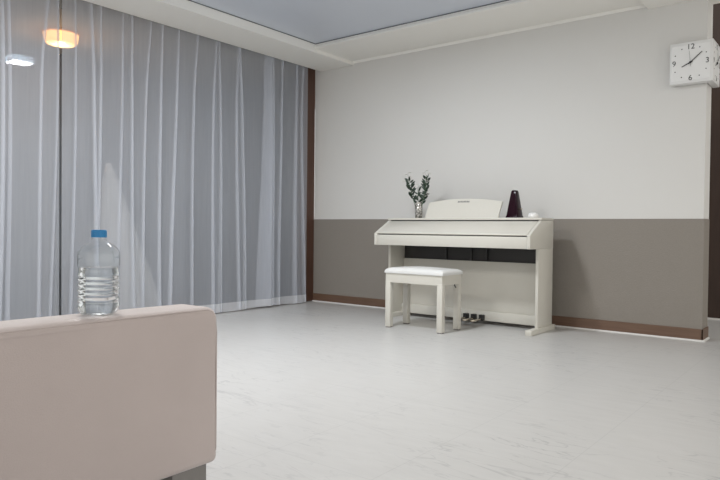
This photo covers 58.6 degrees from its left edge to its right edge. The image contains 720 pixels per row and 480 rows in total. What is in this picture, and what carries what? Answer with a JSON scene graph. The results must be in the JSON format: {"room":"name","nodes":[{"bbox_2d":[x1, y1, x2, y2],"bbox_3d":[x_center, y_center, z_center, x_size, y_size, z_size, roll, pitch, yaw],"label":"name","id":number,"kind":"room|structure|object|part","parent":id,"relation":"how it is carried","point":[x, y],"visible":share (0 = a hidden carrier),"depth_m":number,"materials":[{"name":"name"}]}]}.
{"room":"living room","nodes":[
{"label":"living room","id":0,"kind":"room"},
{"bbox_2d":[0,40,227,311],"bbox_3d":[-3.426,-0.556,5.413,0.110,2.390,8.700,1,1,38],"label":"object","id":1,"kind":"structure","parent":0,"point":[63,118],"depth_m":6.34,"materials":[{"name":"grey fabric"}]},
{"bbox_2d":[0,292,275,320],"bbox_3d":[-2.951,0.701,5.052,1.350,0.100,8.700,1,1,38],"label":"floor","id":2,"kind":"structure","parent":0,"point":[219,297],"depth_m":6.56,"materials":[{"name":"grey paint"}]},
{"bbox_2d":[74,163,162,313],"bbox_3d":[-2.048,0.002,5.527,0.538,1.300,0.777,1,1,38],"label":"draped cloth","id":3,"kind":"object","parent":2,"relation":"on","point":[138,289],"visible":0.79,"depth_m":5.37,"materials":[{"name":"white fabric"}]},
{"bbox_2d":[0,0,315,90],"bbox_3d":[-2.925,-1.854,5.007,1.350,0.230,8.700,1,1,38],"label":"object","id":4,"kind":"structure","parent":0,"point":[106,35],"depth_m":5.80,"materials":[{"name":"beige paint"}]},
{"bbox_2d":[42,29,78,47],"bbox_3d":[-2.524,-1.693,5.419,0.280,0.098,0.280,1,1,38],"label":"ceiling lamp","id":5,"kind":"object","parent":4,"relation":"attached to","point":[59,38],"visible":1,"depth_m":5.33,"materials":[{"name":"white"}]},
{"bbox_2d":[83,0,352,70],"bbox_3d":[-2.473,-1.836,3.728,0.440,0.210,7.245,1,1,38],"label":"ceiling beam","id":6,"kind":"structure","parent":0,"point":[185,15],"depth_m":5.35,"materials":[{"name":"white paint"}]},
{"bbox_2d":[226,79,294,296],"bbox_3d":[-1.069,-0.565,7.326,1.240,2.390,0.100,1,1,38],"label":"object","id":7,"kind":"structure","parent":0,"point":[260,132],"depth_m":7.30,"materials":[{"name":"white fabric"}]},
{"bbox_2d":[191,0,503,43],"bbox_3d":[-1.381,-1.845,2.510,2.780,0.128,6.675,1,1,38],"label":"ceiling","id":8,"kind":"structure","parent":0,"point":[314,21],"depth_m":5.12,"materials":[{"name":"white paint"}]},
{"bbox_2d":[188,0,508,43],"bbox_3d":[-1.382,-1.778,2.512,2.780,0.006,6.675,1,1,38],"label":"trim","id":9,"kind":"structure","parent":8,"relation":"attached to","point":[188,0],"depth_m":5.31,"materials":[{"name":"grey paint"}]},
{"bbox_2d":[206,301,719,479],"bbox_3d":[0.472,0.783,2.369,7.350,0.100,8.700,1,1,38],"label":"floor","id":10,"kind":"structure","parent":0,"point":[310,390],"depth_m":2.90,"materials":[{"name":"tile"}]},
{"bbox_2d":[0,304,216,479],"bbox_3d":[-1.277,0.450,1.174,0.862,0.572,1.876,1,1,38],"label":"sofa","id":11,"kind":"object","parent":10,"relation":"on","point":[124,394],"visible":1,"depth_m":1.41,"materials":[{"name":"beige leather"},{"name":"metal"}]},
{"bbox_2d":[77,230,119,313],"bbox_3d":[-0.587,0.070,1.445,0.083,0.187,0.083,1,1,-2],"label":"water bottle","id":12,"kind":"object","parent":11,"relation":"on","point":[98,288],"visible":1,"depth_m":1.41,"materials":[{"name":"clear plastic"}]},
{"bbox_3d":[-0.460,0.653,1.634,0.085,0.168,0.105,1,1,38],"label":"leg","id":13,"kind":"part","parent":11,"relation":"part of","materials":[{"name":"silver metal"}]},
{"bbox_2d":[384,266,462,333],"bbox_3d":[0.490,0.447,4.992,0.526,0.480,0.302,1,1,38],"label":"piano bench","id":14,"kind":"object","parent":10,"relation":"on","point":[407,275],"visible":1,"depth_m":4.92,"materials":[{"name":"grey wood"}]},
{"bbox_3d":[0.230,0.498,5.041,0.046,0.359,0.046,1,1,38],"label":"leg","id":15,"kind":"part","parent":14,"relation":"part of","materials":[{"name":"white wood"}]},
{"bbox_3d":[0.380,0.496,5.233,0.046,0.359,0.046,1,1,38],"label":"leg","id":16,"kind":"part","parent":14,"relation":"part of","materials":[{"name":"white wood"}]},
{"bbox_3d":[0.491,0.295,4.989,0.510,0.073,0.286,1,1,38],"label":"seat frame","id":17,"kind":"part","parent":14,"relation":"part of","materials":[{"name":"white wood"}]},
{"bbox_2d":[384,266,462,275],"bbox_3d":[0.492,0.233,4.988,0.526,0.052,0.302,1,1,38],"label":"seat cushion","id":18,"kind":"object","parent":14,"relation":"on","point":[404,270],"depth_m":4.88,"materials":[{"name":"white leather"}]},
{"bbox_3d":[0.598,0.507,4.752,0.046,0.359,0.046,1,1,38],"label":"leg","id":19,"kind":"part","parent":14,"relation":"part of","materials":[{"name":"white wood"}]},
{"bbox_3d":[0.749,0.505,4.944,0.046,0.359,0.046,1,1,38],"label":"leg","id":20,"kind":"part","parent":14,"relation":"part of","materials":[{"name":"white wood"}]},
{"bbox_2d":[374,199,554,335],"bbox_3d":[0.824,0.173,5.255,1.416,1.026,0.485,1,1,38],"label":"digital piano","id":21,"kind":"object","parent":10,"relation":"on","point":[506,264],"visible":0.83,"depth_m":5.18,"materials":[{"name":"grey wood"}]},
{"bbox_3d":[0.268,-0.066,5.660,0.026,0.214,0.440,1,1,38],"label":"panel","id":22,"kind":"part","parent":21,"relation":"part of","materials":[{"name":"white wood"}]},
{"bbox_3d":[0.341,0.339,5.715,0.023,0.596,0.280,1,1,38],"label":"leg","id":23,"kind":"part","parent":21,"relation":"part of","materials":[{"name":"white wood"}]},
{"bbox_2d":[415,202,422,217],"bbox_3d":[0.509,-0.259,5.571,0.068,0.140,0.068,1,1,38],"label":"glass vase","id":24,"kind":"object","parent":21,"relation":"on","point":[418,208],"visible":0.94,"depth_m":5.54,"materials":[{"name":"clear glass"}]},
{"bbox_2d":[403,172,417,204],"bbox_3d":[0.433,-0.406,5.617,0.172,0.372,0.084,1,1,38],"label":"flower sprig","id":25,"kind":"object","parent":24,"relation":"in","point":[407,181],"visible":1,"depth_m":5.62,"materials":[{"name":"green"}]},
{"bbox_2d":[414,184,422,203],"bbox_3d":[0.501,-0.352,5.561,0.057,0.267,0.096,0,1,-31],"label":"flower sprig","id":26,"kind":"object","parent":24,"relation":"in","point":[419,192],"visible":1,"depth_m":5.56,"materials":[{"name":"green"}]},
{"bbox_2d":[418,192,430,205],"bbox_3d":[0.555,-0.316,5.523,0.129,0.197,0.079,1,1,38],"label":"flower sprig","id":27,"kind":"object","parent":24,"relation":"in","point":[427,194],"visible":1,"depth_m":5.53,"materials":[{"name":"green"}]},
{"bbox_2d":[419,170,430,204],"bbox_3d":[0.557,-0.409,5.527,0.118,0.382,0.072,1,1,38],"label":"flower sprig","id":28,"kind":"object","parent":24,"relation":"in","point":[424,182],"visible":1,"depth_m":5.53,"materials":[{"name":"green plant"}]},
{"bbox_3d":[0.684,0.009,5.076,1.350,0.088,0.027,1,1,38],"label":"rail","id":29,"kind":"part","parent":21,"relation":"part of","materials":[{"name":"white wood"}]},
{"bbox_3d":[0.739,-0.097,5.142,1.350,0.112,0.194,1,1,38],"label":"key lid","id":30,"kind":"part","parent":21,"relation":"part of","materials":[{"name":"white wood"}]},
{"bbox_3d":[0.901,0.616,5.348,1.321,0.078,0.036,1,1,38],"label":"rail","id":31,"kind":"part","parent":21,"relation":"part of","materials":[{"name":"white wood"}]},
{"bbox_3d":[0.910,0.375,5.352,1.321,0.404,0.016,1,1,38],"label":"panel","id":32,"kind":"part","parent":21,"relation":"part of","materials":[{"name":"white wood"}]},
{"bbox_3d":[0.926,0.118,5.365,1.321,0.133,0.015,1,1,38],"label":"speaker panel","id":33,"kind":"part","parent":21,"relation":"part of","materials":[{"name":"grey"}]},
{"bbox_3d":[0.875,-0.172,5.314,1.410,0.018,0.245,1,1,38],"label":"panel","id":34,"kind":"part","parent":21,"relation":"part of","materials":[{"name":"white wood"}]},
{"bbox_2d":[506,190,522,217],"bbox_3d":[1.214,-0.280,5.018,0.111,0.216,0.111,1,1,38],"label":"metronome","id":35,"kind":"object","parent":21,"relation":"on","point":[514,210],"visible":0.98,"depth_m":4.99,"materials":[{"name":"black paint"}]},
{"bbox_2d":[528,212,538,217],"bbox_3d":[1.335,-0.191,4.949,0.082,0.042,0.082,1,1,38],"label":"round box","id":36,"kind":"object","parent":21,"relation":"on","point":[530,215],"visible":0.98,"depth_m":4.92,"materials":[{"name":"white ceramic"}]},
{"bbox_3d":[1.353,-0.040,4.810,0.026,0.214,0.440,1,1,38],"label":"panel","id":37,"kind":"part","parent":21,"relation":"part of","materials":[{"name":"white wood"}]},
{"bbox_3d":[1.400,0.364,4.885,0.023,0.596,0.280,1,1,38],"label":"leg","id":38,"kind":"part","parent":21,"relation":"part of","materials":[{"name":"white wood"}]},
{"bbox_2d":[314,0,712,218],"bbox_3d":[1.030,-0.631,5.718,3.687,2.620,0.190,1,1,38],"label":"wall","id":39,"kind":"structure","parent":0,"point":[584,119],"depth_m":5.28,"materials":[{"name":"paint"}]},
{"bbox_2d":[293,64,314,301],"bbox_3d":[-0.590,-0.616,6.785,0.178,2.520,0.130,1,1,38],"label":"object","id":40,"kind":"structure","parent":39,"relation":"attached to","point":[304,118],"depth_m":6.73,"materials":[{"name":"white fabric"}]},
{"bbox_2d":[353,4,645,63],"bbox_3d":[1.024,-1.754,5.581,2.780,0.020,0.016,1,1,38],"label":"trim","id":41,"kind":"structure","parent":39,"relation":"attached to","point":[643,5],"depth_m":5.39,"materials":[{"name":"white paint"}]},
{"bbox_2d":[313,293,708,339],"bbox_3d":[1.017,0.637,5.731,3.699,0.085,0.204,1,1,38],"label":"baseboard","id":42,"kind":"structure","parent":39,"relation":"attached to","point":[658,330],"depth_m":4.92,"materials":[{"name":"brown wood"}]},
{"bbox_2d":[312,300,709,341],"bbox_3d":[1.018,0.674,5.724,3.711,0.010,0.216,1,1,38],"label":"trim","id":43,"kind":"structure","parent":39,"relation":"attached to","point":[707,338],"depth_m":4.91,"materials":[{"name":"white"}]},
{"bbox_2d":[313,219,709,328],"bbox_3d":[1.022,0.205,5.730,3.691,0.779,0.194,1,1,38],"label":"wainscoting","id":44,"kind":"structure","parent":39,"relation":"attached to","point":[641,271],"depth_m":4.92,"materials":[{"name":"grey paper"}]},
{"bbox_2d":[670,38,719,87],"bbox_3d":[2.398,-1.243,4.587,0.283,0.287,0.282,1,1,38],"label":"wall clock","id":45,"kind":"object","parent":39,"relation":"attached to","point":[695,62],"visible":1,"depth_m":4.49,"materials":[{"name":"white plastic"}]},
{"bbox_2d":[315,0,719,60],"bbox_3d":[0.375,-1.770,1.608,6.660,0.210,7.420,1,1,38],"label":"ceiling","id":46,"kind":"structure","parent":0,"point":[535,12],"depth_m":5.24,"materials":[{"name":"white paint"}]},
{"bbox_2d":[315,0,532,48],"bbox_3d":[0.673,-1.774,5.134,2.780,0.030,0.012,1,1,38],"label":"trim","id":47,"kind":"structure","parent":46,"relation":"attached to","point":[515,1],"depth_m":5.23,"materials":[{"name":"white paint"}]},
{"bbox_3d":[4.150,-0.775,4.947,4.800,3.000,0.080,1,1,38],"label":"wall","id":48,"kind":"structure","parent":0,"visible":0},
{"bbox_2d":[708,3,719,317],"bbox_3d":[3.464,-0.748,5.410,1.450,2.886,0.040,1,1,38],"label":"door","id":49,"kind":"structure","parent":48,"relation":"in","point":[714,191],"depth_m":5.65,"materials":[{"name":"brown wood"}]},
{"bbox_3d":[-2.744,-1.898,3.940,0.250,0.100,7.245,1,1,38],"label":"ceiling","id":50,"kind":"structure","parent":0,"visible":0},
{"bbox_2d":[200,294,305,312],"bbox_3d":[-1.337,-0.607,5.595,0.107,2.512,2.569,1,1,38],"label":"sheer curtain","id":51,"kind":"object","parent":50,"relation":"hanging from","point":[239,305],"visible":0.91,"depth_m":6.06,"materials":[{"name":"white fabric"}]}
]}

